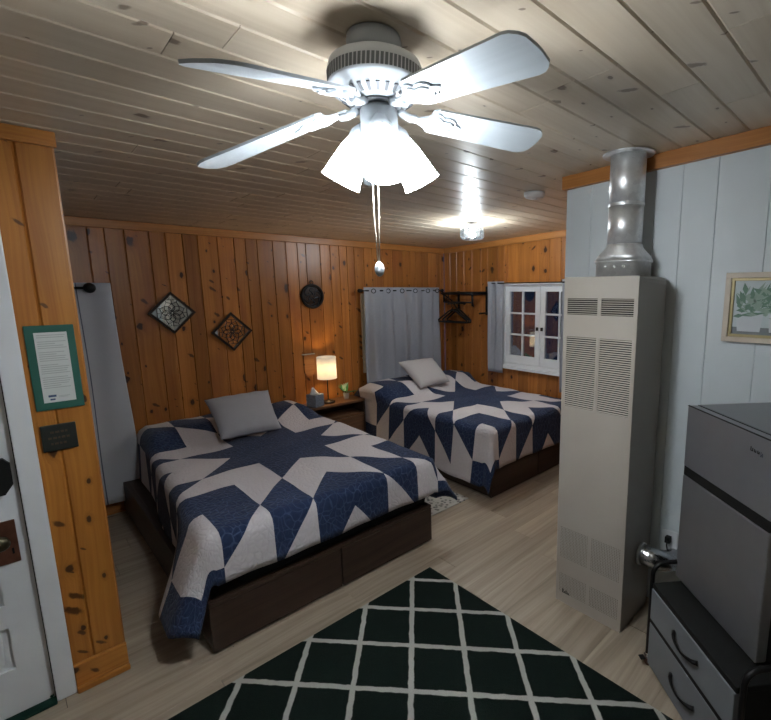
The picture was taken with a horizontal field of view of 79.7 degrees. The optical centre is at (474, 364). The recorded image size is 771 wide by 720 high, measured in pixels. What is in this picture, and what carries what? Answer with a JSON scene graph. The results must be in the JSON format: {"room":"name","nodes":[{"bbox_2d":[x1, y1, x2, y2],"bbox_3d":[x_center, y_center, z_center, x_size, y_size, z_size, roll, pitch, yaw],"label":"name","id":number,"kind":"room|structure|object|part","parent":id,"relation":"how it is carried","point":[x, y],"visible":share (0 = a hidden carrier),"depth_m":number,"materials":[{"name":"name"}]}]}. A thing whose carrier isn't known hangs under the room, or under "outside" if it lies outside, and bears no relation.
{"room":"hotel room","nodes":[
{"label":"hotel room","id":0,"kind":"room"},
{"bbox_2d":[0,139,124,664],"bbox_3d":[-2.066,0.325,1.277,0.110,2.158,1.518,9,13,43],"label":"wall","id":1,"kind":"structure","parent":0,"point":[32,224],"depth_m":1.71,"materials":[{"name":"brown wood"}]},
{"bbox_2d":[0,123,56,147],"bbox_3d":[-2.019,-0.707,1.064,0.022,0.051,1.524,9,13,43],"label":"trim","id":2,"kind":"structure","parent":1,"relation":"attached to","point":[8,132],"depth_m":1.55,"materials":[{"name":"brown wood"}]},
{"bbox_2d":[0,232,76,719],"bbox_3d":[-1.951,0.376,1.322,0.108,2.040,0.968,9,13,43],"label":"door","id":3,"kind":"structure","parent":1,"relation":"in","point":[37,670],"depth_m":1.68,"materials":[{"name":"white paint"}]},
{"bbox_3d":[-1.692,0.637,1.609,0.064,0.054,0.054,9,13,43],"label":"knob","id":4,"kind":"part","parent":3,"relation":"part of","materials":[{"name":"gold metal"}]},
{"bbox_3d":[-1.708,0.650,1.645,0.007,0.163,0.060,9,13,43],"label":"lock plate","id":5,"kind":"part","parent":3,"relation":"part of","materials":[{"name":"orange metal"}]},
{"bbox_2d":[22,324,84,411],"bbox_3d":[-1.561,0.011,1.679,0.009,0.314,0.136,9,13,43],"label":"notice","id":6,"kind":"object","parent":1,"relation":"attached to","point":[51,350],"visible":1,"depth_m":1.67,"materials":[{"name":"white paper"}]},
{"bbox_2d":[39,421,78,452],"bbox_3d":[-1.571,0.274,1.708,0.012,0.100,0.100,9,13,43],"label":"wall plaque","id":7,"kind":"object","parent":1,"relation":"attached to","point":[55,437],"visible":1,"depth_m":1.70,"materials":[{"name":"black metal"}]},
{"bbox_2d":[73,641,130,693],"bbox_3d":[-1.547,1.257,1.878,0.034,0.118,0.173,9,13,43],"label":"baseboard","id":8,"kind":"structure","parent":1,"relation":"attached to","point":[90,672],"depth_m":1.87,"materials":[{"name":"brown wood"}]},
{"bbox_2d":[65,225,444,436],"bbox_3d":[-2.136,-0.045,3.742,0.100,2.086,5.046,9,13,43],"label":"wall","id":9,"kind":"structure","parent":0,"point":[169,376],"depth_m":3.73,"materials":[{"name":"brown wood"}]},
{"bbox_2d":[74,283,95,292],"bbox_3d":[-2.902,-0.451,2.656,0.168,0.068,1.034,9,13,43],"label":"curtain rod","id":10,"kind":"object","parent":9,"relation":"attached to","point":[87,287],"visible":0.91,"depth_m":2.95,"materials":[{"name":"black metal"}]},
{"bbox_2d":[73,283,139,504],"bbox_3d":[-2.607,0.234,3.047,0.031,1.547,0.479,9,13,43],"label":"curtain","id":11,"kind":"object","parent":10,"relation":"hanging from","point":[115,433],"visible":0.42,"depth_m":3.12,"materials":[{"name":"grey fabric"}]},
{"bbox_2d":[106,501,125,515],"bbox_3d":[-2.087,0.947,3.860,0.028,0.090,5.046,9,13,43],"label":"baseboard","id":12,"kind":"structure","parent":9,"relation":"attached to","point":[118,507],"depth_m":3.30,"materials":[{"name":"brown wood"}]},
{"bbox_2d":[147,292,195,333],"bbox_3d":[-2.291,-0.391,3.421,0.016,0.316,0.316,8,12,40],"label":"wall decoration","id":13,"kind":"object","parent":9,"relation":"attached to","point":[171,312],"visible":1,"depth_m":3.42,"materials":[{"name":"brown metal"}]},
{"bbox_2d":[152,295,191,330],"bbox_3d":[-2.296,-0.392,3.424,0.004,0.278,0.278,8,12,40],"label":"mirror glass","id":14,"kind":"object","parent":13,"relation":"attached to","point":[170,297],"depth_m":3.42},
{"bbox_2d":[211,312,251,350],"bbox_3d":[-2.010,-0.272,3.741,0.016,0.320,0.320,8,12,40],"label":"wall decoration","id":15,"kind":"object","parent":9,"relation":"attached to","point":[231,331],"visible":1,"depth_m":3.74,"materials":[{"name":"brown metal"}]},
{"bbox_2d":[215,316,248,347],"bbox_3d":[-2.015,-0.273,3.745,0.004,0.282,0.282,8,12,40],"label":"mirror glass","id":16,"kind":"object","parent":15,"relation":"attached to","point":[231,331],"depth_m":3.74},
{"bbox_2d":[64,216,443,253],"bbox_3d":[-2.095,-1.037,3.536,0.022,0.059,5.046,9,13,43],"label":"trim","id":17,"kind":"structure","parent":9,"relation":"attached to","point":[69,220],"depth_m":3.62,"materials":[{"name":"brown wood"}]},
{"bbox_2d":[302,353,314,376],"bbox_3d":[-1.569,0.007,4.270,0.019,0.219,0.124,9,13,43],"label":"pocket","id":18,"kind":"object","parent":9,"relation":"attached to","point":[308,359],"visible":1,"depth_m":4.26,"materials":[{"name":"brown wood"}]},
{"bbox_2d":[300,280,323,308],"bbox_3d":[-1.518,-0.652,4.213,0.025,0.263,0.230,9,13,43],"label":"wall decoration","id":19,"kind":"object","parent":9,"relation":"attached to","point":[312,295],"visible":1,"depth_m":4.21,"materials":[{"name":"black metal"}]},
{"bbox_2d":[303,287,320,305],"bbox_3d":[-1.523,-0.637,4.220,0.006,0.190,0.190,9,13,43],"label":"mirror glass","id":20,"kind":"object","parent":19,"relation":"attached to","point":[311,295],"depth_m":4.22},
{"bbox_2d":[360,293,365,372],"bbox_3d":[-0.836,-0.371,4.983,0.036,0.820,0.966,9,13,43],"label":"window","id":21,"kind":"structure","parent":9,"relation":"in","point":[361,295],"depth_m":4.65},
{"bbox_2d":[357,289,443,292],"bbox_3d":[-0.792,-0.801,4.898,0.120,0.042,1.152,9,13,43],"label":"curtain rod","id":22,"kind":"object","parent":9,"relation":"attached to","point":[358,290],"visible":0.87,"depth_m":4.71,"materials":[{"name":"black metal"}]},
{"bbox_2d":[363,287,440,383],"bbox_3d":[-0.760,-0.328,4.931,0.095,1.012,1.008,9,13,43],"label":"curtain","id":23,"kind":"object","parent":22,"relation":"hanging from","point":[401,325],"visible":0.89,"depth_m":4.85,"materials":[{"name":"grey fabric"}]},
{"bbox_2d":[26,464,682,719],"bbox_3d":[-0.008,1.329,1.935,5.744,0.050,5.046,9,13,43],"label":"floor","id":24,"kind":"structure","parent":0,"point":[501,549],"depth_m":2.30,"materials":[{"name":"wood"}]},
{"bbox_2d":[123,478,431,652],"bbox_3d":[-1.428,0.988,3.105,1.949,0.250,1.280,9,13,43],"label":"bed","id":25,"kind":"object","parent":24,"relation":"on","point":[236,609],"visible":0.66,"depth_m":2.38,"materials":[{"name":"brown wood"}]},
{"bbox_3d":[-1.104,1.113,2.367,0.450,0.217,0.636,9,13,43],"label":"drawer","id":26,"kind":"part","parent":25,"relation":"part of","materials":[{"name":"brown wood"}]},
{"bbox_2d":[237,498,424,580],"bbox_3d":[-1.391,0.714,3.119,1.914,0.285,1.135,9,13,43],"label":"mattress","id":27,"kind":"object","parent":25,"relation":"on","point":[262,570],"visible":0.18,"depth_m":2.40,"materials":[{"name":"black fabric"}]},
{"bbox_2d":[137,400,457,638],"bbox_3d":[-1.397,0.785,3.040,2.056,0.647,1.580,9,13,43],"label":"quilt","id":28,"kind":"object","parent":27,"relation":"on","point":[229,509],"visible":0.86,"depth_m":2.50,"materials":[{"name":"blue fabric"}]},
{"bbox_2d":[204,390,280,439],"bbox_3d":[-1.652,0.356,3.271,0.364,0.253,0.450,9,13,43],"label":"cushion","id":29,"kind":"object","parent":28,"relation":"on","point":[243,414],"visible":1,"depth_m":3.20,"materials":[{"name":"white fabric"}]},
{"bbox_3d":[-0.662,1.036,2.829,0.450,0.217,0.636,9,13,43],"label":"drawer","id":30,"kind":"part","parent":25,"relation":"part of","materials":[{"name":"brown wood"}]},
{"bbox_2d":[302,395,365,431],"bbox_3d":[-1.357,0.628,4.373,0.262,0.550,0.560,9,13,43],"label":"nightstand","id":31,"kind":"object","parent":24,"relation":"on","point":[351,411],"visible":0.27,"depth_m":4.41,"materials":[{"name":"brown wood"}]},
{"bbox_2d":[306,387,323,407],"bbox_3d":[-1.469,0.294,4.145,0.110,0.182,0.110,4,10,23],"label":"tissue box","id":32,"kind":"object","parent":31,"relation":"on","point":[315,399],"visible":0.99,"depth_m":4.11,"materials":[{"name":"grey cardboard"}]},
{"bbox_2d":[316,355,336,403],"bbox_3d":[-1.395,0.144,4.266,0.176,0.438,0.176,9,13,43],"label":"table lamp","id":33,"kind":"object","parent":31,"relation":"on","point":[326,365],"visible":0.97,"depth_m":4.18,"materials":[{"name":"brown metal"}]},
{"bbox_3d":[-1.396,0.029,4.247,0.176,0.206,0.176,9,13,43],"label":"lamp shade","id":34,"kind":"part","parent":33,"relation":"part of","materials":[{"name":"white fabric"}]},
{"bbox_3d":[-1.447,0.615,4.458,0.012,0.507,0.520,9,13,43],"label":"panel","id":35,"kind":"part","parent":31,"relation":"part of","materials":[{"name":"brown wood"}]},
{"bbox_2d":[319,408,363,419],"bbox_3d":[-1.366,0.493,4.359,0.237,0.020,0.520,9,13,43],"label":"shelf","id":36,"kind":"object","parent":31,"relation":"attached to","point":[335,413],"depth_m":4.40,"materials":[{"name":"brown wood"}]},
{"bbox_2d":[339,383,356,398],"bbox_3d":[-1.247,0.259,4.410,0.187,0.162,0.136,-2,9,-9],"label":"potted plant","id":37,"kind":"object","parent":31,"relation":"on","point":[344,387],"visible":1,"depth_m":4.42,"materials":[{"name":"green plant"}]},
{"bbox_3d":[-1.264,0.307,4.433,0.060,0.060,0.060,9,13,43],"label":"pot","id":38,"kind":"part","parent":37,"relation":"part of","materials":[{"name":"ceramic"}]},
{"bbox_3d":[-1.285,0.690,4.314,0.019,0.346,0.516,9,13,43],"label":"drawer","id":39,"kind":"part","parent":31,"relation":"part of","materials":[{"name":"brown wood"}]},
{"bbox_3d":[-1.180,0.605,4.577,0.237,0.528,0.020,9,13,43],"label":"panel","id":40,"kind":"part","parent":31,"relation":"part of","materials":[{"name":"brown wood"}]},
{"bbox_2d":[168,567,672,719],"bbox_3d":[-0.340,1.377,1.458,1.520,0.010,1.835,9,13,43],"label":"area rug","id":41,"kind":"object","parent":24,"relation":"on","point":[427,647],"visible":1,"depth_m":1.89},
{"bbox_2d":[424,491,468,516],"bbox_3d":[-0.642,1.003,3.752,1.200,0.006,0.460,9,13,43],"label":"mat","id":42,"kind":"object","parent":24,"relation":"on","point":[439,504],"visible":0.24,"depth_m":3.44,"materials":[{"name":"white fabric"}]},
{"bbox_2d":[437,442,559,497],"bbox_3d":[-0.123,0.748,4.544,1.844,0.250,1.230,9,13,43],"label":"bed","id":43,"kind":"object","parent":24,"relation":"on","point":[510,475],"visible":0.16,"depth_m":3.75,"materials":[{"name":"brown wood"}]},
{"bbox_3d":[-0.123,0.748,4.544,1.844,0.250,1.230,9,13,43],"label":"frame","id":44,"kind":"part","parent":43,"relation":"part of","materials":[{"name":"brown wood"}]},
{"bbox_3d":[0.171,0.866,3.850,0.450,0.217,0.611,9,13,43],"label":"drawer","id":45,"kind":"part","parent":43,"relation":"part of","materials":[{"name":"brown wood"}]},
{"bbox_3d":[0.596,0.792,4.294,0.450,0.217,0.611,9,13,43],"label":"drawer","id":46,"kind":"part","parent":43,"relation":"part of","materials":[{"name":"brown wood"}]},
{"bbox_2d":[556,276,666,632],"bbox_3d":[0.667,0.411,2.240,0.357,1.658,0.340,9,13,43],"label":"wall heater","id":47,"kind":"object","parent":24,"relation":"on","point":[613,329],"visible":1,"depth_m":2.10,"materials":[{"name":"metal"}]},
{"bbox_2d":[559,571,585,603],"bbox_3d":[0.494,1.131,2.294,0.159,0.114,0.006,9,13,43],"label":"grille","id":48,"kind":"object","parent":47,"relation":"attached to","point":[572,587],"depth_m":2.29,"materials":[{"name":"beige metal"}]},
{"bbox_2d":[560,526,587,568],"bbox_3d":[0.493,0.909,2.257,0.159,0.174,0.006,9,13,43],"label":"grille","id":49,"kind":"object","parent":47,"relation":"attached to","point":[573,540],"depth_m":2.25,"materials":[{"name":"beige metal"}]},
{"bbox_2d":[565,336,595,410],"bbox_3d":[0.491,0.041,2.115,0.155,0.339,0.005,9,13,43],"label":"grille","id":50,"kind":"object","parent":47,"relation":"attached to","point":[580,351],"depth_m":2.11,"materials":[{"name":"beige metal"}]},
{"bbox_2d":[567,298,597,314],"bbox_3d":[0.490,-0.264,2.065,0.155,0.075,0.005,9,13,43],"label":"grille","id":51,"kind":"object","parent":47,"relation":"attached to","point":[575,306],"depth_m":2.06,"materials":[{"name":"beige metal"}]},
{"bbox_2d":[588,586,617,620],"bbox_3d":[0.618,1.150,2.179,0.155,0.114,0.006,9,13,43],"label":"grille","id":52,"kind":"object","parent":47,"relation":"attached to","point":[601,602],"depth_m":2.18,"materials":[{"name":"beige metal"}]},
{"bbox_2d":[590,538,620,582],"bbox_3d":[0.617,0.928,2.142,0.155,0.174,0.006,9,13,43],"label":"grille","id":53,"kind":"object","parent":47,"relation":"attached to","point":[605,555],"depth_m":2.14,"materials":[{"name":"beige metal"}]},
{"bbox_2d":[597,339,631,417],"bbox_3d":[0.615,0.059,2.000,0.151,0.339,0.005,9,13,43],"label":"grille","id":54,"kind":"object","parent":47,"relation":"attached to","point":[614,356],"depth_m":2.00,"materials":[{"name":"beige metal"}]},
{"bbox_2d":[601,299,633,316],"bbox_3d":[0.614,-0.246,1.950,0.151,0.075,0.005,9,13,43],"label":"grille","id":55,"kind":"object","parent":47,"relation":"attached to","point":[609,307],"depth_m":1.95,"materials":[{"name":"beige metal"}]},
{"bbox_2d":[594,147,655,276],"bbox_3d":[0.698,-0.682,2.093,0.232,0.546,0.232,9,13,43],"label":"vent pipe","id":56,"kind":"object","parent":47,"relation":"attached to","point":[624,254],"visible":0.98,"depth_m":2.03,"materials":[{"name":"metal"}]},
{"bbox_2d":[595,243,652,260],"bbox_3d":[0.699,-0.524,2.119,0.228,0.074,0.196,9,13,43],"label":"pipe flare","id":57,"kind":"object","parent":56,"relation":"attached to","point":[613,251],"depth_m":2.04,"materials":[{"name":"metal"}]},
{"bbox_2d":[636,542,677,571],"bbox_3d":[0.907,0.944,2.199,0.166,0.149,0.221,9,13,43],"label":"flexible duct","id":58,"kind":"object","parent":47,"relation":"attached to","point":[646,555],"visible":0.78,"depth_m":2.15,"materials":[{"name":"silver metal"}]},
{"bbox_2d":[638,559,770,719],"bbox_3d":[0.972,1.098,1.676,0.476,0.484,0.571,-1,9,-7],"label":"drawer unit","id":59,"kind":"object","parent":24,"relation":"on","point":[705,674],"visible":0.84,"depth_m":1.60,"materials":[{"name":"black plastic"}]},
{"bbox_3d":[0.721,1.262,1.949,0.022,0.005,0.024,-1,9,-7],"label":"brake lever","id":60,"kind":"part","parent":59,"relation":"part of","materials":[{"name":"black plastic"}]},
{"bbox_3d":[0.947,1.027,1.938,0.427,0.429,0.019,-1,9,-7],"label":"rail","id":61,"kind":"part","parent":59,"relation":"part of","materials":[{"name":"black metal"}]},
{"bbox_3d":[0.753,1.210,1.667,0.035,0.025,0.161,-1,9,-7],"label":"handle","id":62,"kind":"part","parent":59,"relation":"part of","materials":[{"name":"black metal"}]},
{"bbox_3d":[0.969,1.213,1.694,0.410,0.192,0.503,-1,9,-7],"label":"drawer","id":63,"kind":"part","parent":59,"relation":"part of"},
{"bbox_3d":[0.753,1.029,1.638,0.035,0.025,0.161,-1,9,-7],"label":"handle","id":64,"kind":"part","parent":59,"relation":"part of","materials":[{"name":"black metal"}]},
{"bbox_3d":[0.968,1.032,1.664,0.410,0.137,0.503,-1,9,-7],"label":"drawer","id":65,"kind":"part","parent":59,"relation":"part of","materials":[{"name":"grey wood"}]},
{"bbox_2d":[653,581,770,693],"bbox_3d":[0.980,0.953,1.653,0.426,0.022,0.507,-1,9,-7],"label":"shelf","id":66,"kind":"object","parent":59,"relation":"attached to","point":[728,661],"depth_m":1.57,"materials":[{"name":"black plastic"}]},
{"bbox_2d":[676,402,770,662],"bbox_3d":[1.078,0.562,1.642,0.421,0.750,0.462,-1,9,-7],"label":"mini fridge","id":67,"kind":"object","parent":59,"relation":"on","point":[724,551],"visible":1,"depth_m":1.57,"materials":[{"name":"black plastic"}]},
{"bbox_3d":[0.889,0.320,1.579,0.040,0.248,0.462,-1,9,-7],"label":"freezer door","id":68,"kind":"part","parent":67,"relation":"part of","materials":[{"name":"metal"}]},
{"bbox_3d":[1.100,0.197,1.585,0.374,0.012,0.458,-1,9,-7],"label":"panel","id":69,"kind":"part","parent":67,"relation":"part of","materials":[{"name":"grey metal"}]},
{"bbox_3d":[1.012,1.114,1.406,0.427,0.429,0.019,-1,9,-7],"label":"rail","id":70,"kind":"part","parent":59,"relation":"part of","materials":[{"name":"black metal"}]},
{"bbox_2d":[0,0,770,248],"bbox_3d":[-0.015,-0.897,1.570,5.746,0.290,5.046,9,13,43],"label":"ceiling","id":71,"kind":"structure","parent":0,"point":[132,125],"depth_m":1.44,"materials":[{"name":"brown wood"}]},
{"bbox_2d":[178,22,549,276],"bbox_3d":[-0.243,-0.517,1.171,0.925,0.571,0.889,-2,10,-11],"label":"ceiling fan","id":72,"kind":"object","parent":71,"relation":"hanging from","point":[378,79],"visible":1,"depth_m":1.04,"materials":[{"name":"white metal"}]},
{"bbox_3d":[-0.542,-0.572,1.168,0.343,0.128,0.123,0,9,4],"label":"blade","id":73,"kind":"part","parent":72,"relation":"part of","materials":[{"name":"white wood"}]},
{"bbox_3d":[-0.370,-0.539,0.850,0.123,0.102,0.346,4,10,22],"label":"blade","id":74,"kind":"part","parent":72,"relation":"part of","materials":[{"name":"white wood"}]},
{"bbox_3d":[-0.338,-0.514,1.159,0.120,0.138,0.103,5,11,43],"label":"lamp shade","id":75,"kind":"part","parent":72,"relation":"part of","materials":[{"name":"white"}]},
{"bbox_3d":[-0.292,-0.641,1.422,0.122,0.085,0.344,-2,10,-13],"label":"blade","id":76,"kind":"part","parent":72,"relation":"part of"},
{"bbox_3d":[-0.256,-0.412,1.150,0.009,0.289,0.004,0,9,-2],"label":"pull cord","id":77,"kind":"part","parent":72,"relation":"part of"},
{"bbox_3d":[-0.239,-0.637,1.116,0.116,0.006,0.116,5,11,43],"label":"rotor plate","id":78,"kind":"part","parent":72,"relation":"part of","materials":[{"name":"white metal"}]},
{"bbox_3d":[-0.247,-0.410,1.150,0.007,0.293,0.004,0,9,-2],"label":"pull cord","id":79,"kind":"part","parent":72,"relation":"part of","materials":[{"name":"white"}]},
{"bbox_3d":[-0.249,-0.248,1.177,0.025,0.039,0.026,5,11,43],"label":"pull knob","id":80,"kind":"part","parent":72,"relation":"part of","materials":[{"name":"silver metal"}]},
{"bbox_3d":[-0.215,-0.495,1.060,0.052,0.063,0.052,5,11,43],"label":"bulb","id":81,"kind":"part","parent":72,"relation":"part of","materials":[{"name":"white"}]},
{"bbox_3d":[-0.214,-0.498,1.046,0.105,0.136,0.100,5,11,43],"label":"lamp shade","id":82,"kind":"part","parent":72,"relation":"part of","materials":[{"name":"white glass"}]},
{"bbox_3d":[-0.159,-0.528,1.203,0.102,0.138,0.124,5,11,43],"label":"lamp shade","id":83,"kind":"part","parent":72,"relation":"part of","materials":[{"name":"white"}]},
{"bbox_3d":[-0.013,-0.587,0.911,0.347,0.045,0.123,8,13,41],"label":"blade","id":84,"kind":"part","parent":72,"relation":"part of","materials":[{"name":"white wood"}]},
{"bbox_3d":[0.030,-0.650,1.266,0.345,0.037,0.122,-5,11,-29],"label":"blade","id":85,"kind":"part","parent":72,"relation":"part of","materials":[{"name":"white wood"}]},
{"bbox_2d":[460,221,483,240],"bbox_3d":[-0.024,-1.079,3.656,0.196,0.143,0.196,9,13,43],"label":"ceiling light","id":86,"kind":"object","parent":71,"relation":"attached to","point":[471,225],"visible":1,"depth_m":3.62,"materials":[{"name":"clear glass"}]},
{"bbox_3d":[-0.024,-1.052,3.660,0.050,0.052,0.051,9,13,43],"label":"bulb","id":87,"kind":"part","parent":86,"relation":"part of","materials":[{"name":"white"}]},
{"bbox_2d":[524,190,544,199],"bbox_3d":[0.358,-1.017,2.729,0.128,0.038,0.128,9,13,43],"label":"smoke detector","id":88,"kind":"object","parent":71,"relation":"attached to","point":[531,195],"visible":1,"depth_m":2.69,"materials":[{"name":"white paint"}]},
{"bbox_2d":[444,237,565,398],"bbox_3d":[0.633,-0.255,4.644,2.659,2.192,0.100,9,13,43],"label":"wall","id":89,"kind":"structure","parent":0,"point":[466,348],"depth_m":5.00,"materials":[{"name":"brown wood"}]},
{"bbox_2d":[441,286,487,314],"bbox_3d":[-0.121,-0.710,5.031,0.490,0.310,0.269,9,13,43],"label":"coat rack","id":90,"kind":"object","parent":89,"relation":"attached to","point":[458,293],"visible":0.92,"depth_m":4.96,"materials":[{"name":"black metal"}]},
{"bbox_2d":[438,303,467,322],"bbox_3d":[-0.256,-0.584,5.091,0.426,0.234,0.020,7,12,36],"label":"clothes hanger","id":91,"kind":"object","parent":90,"relation":"hanging from","point":[458,313],"visible":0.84,"depth_m":5.09,"materials":[{"name":"black metal"}]},
{"bbox_2d":[442,303,469,322],"bbox_3d":[-0.222,-0.590,5.127,0.426,0.234,0.020,8,12,41],"label":"clothes hanger","id":92,"kind":"object","parent":90,"relation":"hanging from","point":[457,310],"visible":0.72,"depth_m":5.10,"materials":[{"name":"black metal"}]},
{"bbox_3d":[-0.212,-0.732,5.114,0.036,0.123,0.269,9,13,43],"label":"hanging rod","id":93,"kind":"part","parent":90,"relation":"part of","materials":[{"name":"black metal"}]},
{"bbox_2d":[447,303,470,322],"bbox_3d":[-0.187,-0.596,5.163,0.020,0.234,0.426,-9,13,-42],"label":"clothes hanger","id":94,"kind":"object","parent":90,"relation":"hanging from","point":[459,303],"visible":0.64,"depth_m":5.13,"materials":[{"name":"black metal"}]},
{"bbox_2d":[444,230,565,253],"bbox_3d":[0.590,-1.245,4.435,2.616,0.166,0.022,9,13,43],"label":"trim","id":95,"kind":"structure","parent":89,"relation":"attached to","point":[561,233],"depth_m":4.65,"materials":[{"name":"brown wood"}]},
{"bbox_2d":[491,281,564,283],"bbox_3d":[0.645,-0.800,4.415,1.220,0.036,0.080,9,13,43],"label":"curtain rod","id":96,"kind":"object","parent":89,"relation":"attached to","point":[562,281],"visible":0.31,"depth_m":4.50,"materials":[{"name":"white metal"}]},
{"bbox_2d":[487,281,503,372],"bbox_3d":[0.219,-0.399,4.856,0.208,0.970,0.040,9,13,43],"label":"curtain","id":97,"kind":"object","parent":96,"relation":"hanging from","point":[495,291],"visible":1,"depth_m":4.85,"materials":[{"name":"grey fabric"}]},
{"bbox_2d":[559,279,564,391],"bbox_3d":[0.891,-0.253,4.236,0.208,1.080,0.040,9,13,43],"label":"curtain","id":98,"kind":"object","parent":96,"relation":"hanging from","point":[563,284],"visible":0.09,"depth_m":4.31,"materials":[{"name":"grey fabric"}]},
{"bbox_2d":[503,283,561,375],"bbox_3d":[0.672,-0.365,4.550,0.983,0.904,0.135,9,13,43],"label":"window","id":99,"kind":"structure","parent":89,"relation":"in","point":[514,358],"depth_m":4.62,"materials":[{"name":"white paint"}]},
{"bbox_3d":[0.498,-0.418,4.684,0.326,0.668,0.003,9,13,43],"label":"glass","id":100,"kind":"part","parent":99,"relation":"part of","materials":[{"name":"clear glass"}]},
{"bbox_3d":[0.498,-0.400,4.686,0.442,0.803,0.034,9,13,43],"label":"sash","id":101,"kind":"part","parent":99,"relation":"part of","materials":[{"name":"white paint"}]},
{"bbox_3d":[0.649,0.070,4.596,0.983,0.032,0.065,9,13,43],"label":"sill","id":102,"kind":"part","parent":99,"relation":"part of","materials":[{"name":"white paint"}]},
{"bbox_3d":[0.822,-0.352,4.384,0.442,0.803,0.034,9,13,43],"label":"sash","id":103,"kind":"part","parent":99,"relation":"part of","materials":[{"name":"white paint"}]},
{"bbox_2d":[557,145,770,596],"bbox_3d":[1.655,0.185,1.574,3.085,2.316,0.110,9,13,43],"label":"wall","id":104,"kind":"structure","parent":0,"point":[704,221],"depth_m":2.05,"materials":[{"name":"white wood"}]},
{"bbox_2d":[562,125,770,190],"bbox_3d":[1.600,-0.856,1.355,3.097,0.189,0.030,9,13,43],"label":"trim","id":105,"kind":"structure","parent":104,"relation":"attached to","point":[760,137],"depth_m":1.96,"materials":[{"name":"brown wood"}]},
{"bbox_2d":[664,535,671,549],"bbox_3d":[1.020,0.963,2.186,0.214,0.200,0.052,9,13,43],"label":"plug","id":106,"kind":"object","parent":104,"relation":"attached to","point":[668,538],"visible":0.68,"depth_m":2.23,"materials":[{"name":"black plastic"}]},
{"bbox_2d":[661,528,677,549],"bbox_3d":[0.973,0.887,2.261,0.076,0.120,0.009,9,13,43],"label":"wall outlet","id":107,"kind":"object","parent":104,"relation":"attached to","point":[673,544],"visible":0.61,"depth_m":2.25,"materials":[{"name":"white paint"}]},
{"bbox_2d":[721,272,770,343],"bbox_3d":[1.226,-0.226,1.822,0.400,0.292,0.024,9,13,43],"label":"framed picture","id":108,"kind":"object","parent":104,"relation":"attached to","point":[747,299],"visible":1,"depth_m":1.90,"materials":[{"name":"beige wood"}]},
{"bbox_2d":[731,280,770,335],"bbox_3d":[1.233,-0.226,1.823,0.341,0.224,0.008,9,13,43],"label":"print","id":109,"kind":"object","parent":108,"relation":"attached to","point":[750,299],"depth_m":1.89,"materials":[{"name":"green paper"}]},
{"bbox_3d":[-0.133,0.482,4.509,1.809,0.285,1.210,9,13,43],"label":"mattress","id":110,"kind":"object","parent":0,"visible":0},
{"bbox_2d":[355,370,560,494],"bbox_3d":[-0.130,0.492,4.456,1.963,0.612,1.356,9,13,43],"label":"quilt","id":111,"kind":"object","parent":110,"relation":"on","point":[471,429],"visible":0.86,"depth_m":3.94,"materials":[{"name":"blue fabric"}]},
{"bbox_2d":[399,358,449,387],"bbox_3d":[-0.524,0.083,4.712,0.312,0.257,0.440,9,13,43],"label":"cushion","id":112,"kind":"object","parent":111,"relation":"on","point":[426,372],"visible":1,"depth_m":4.64,"materials":[{"name":"white fabric"}]}
]}

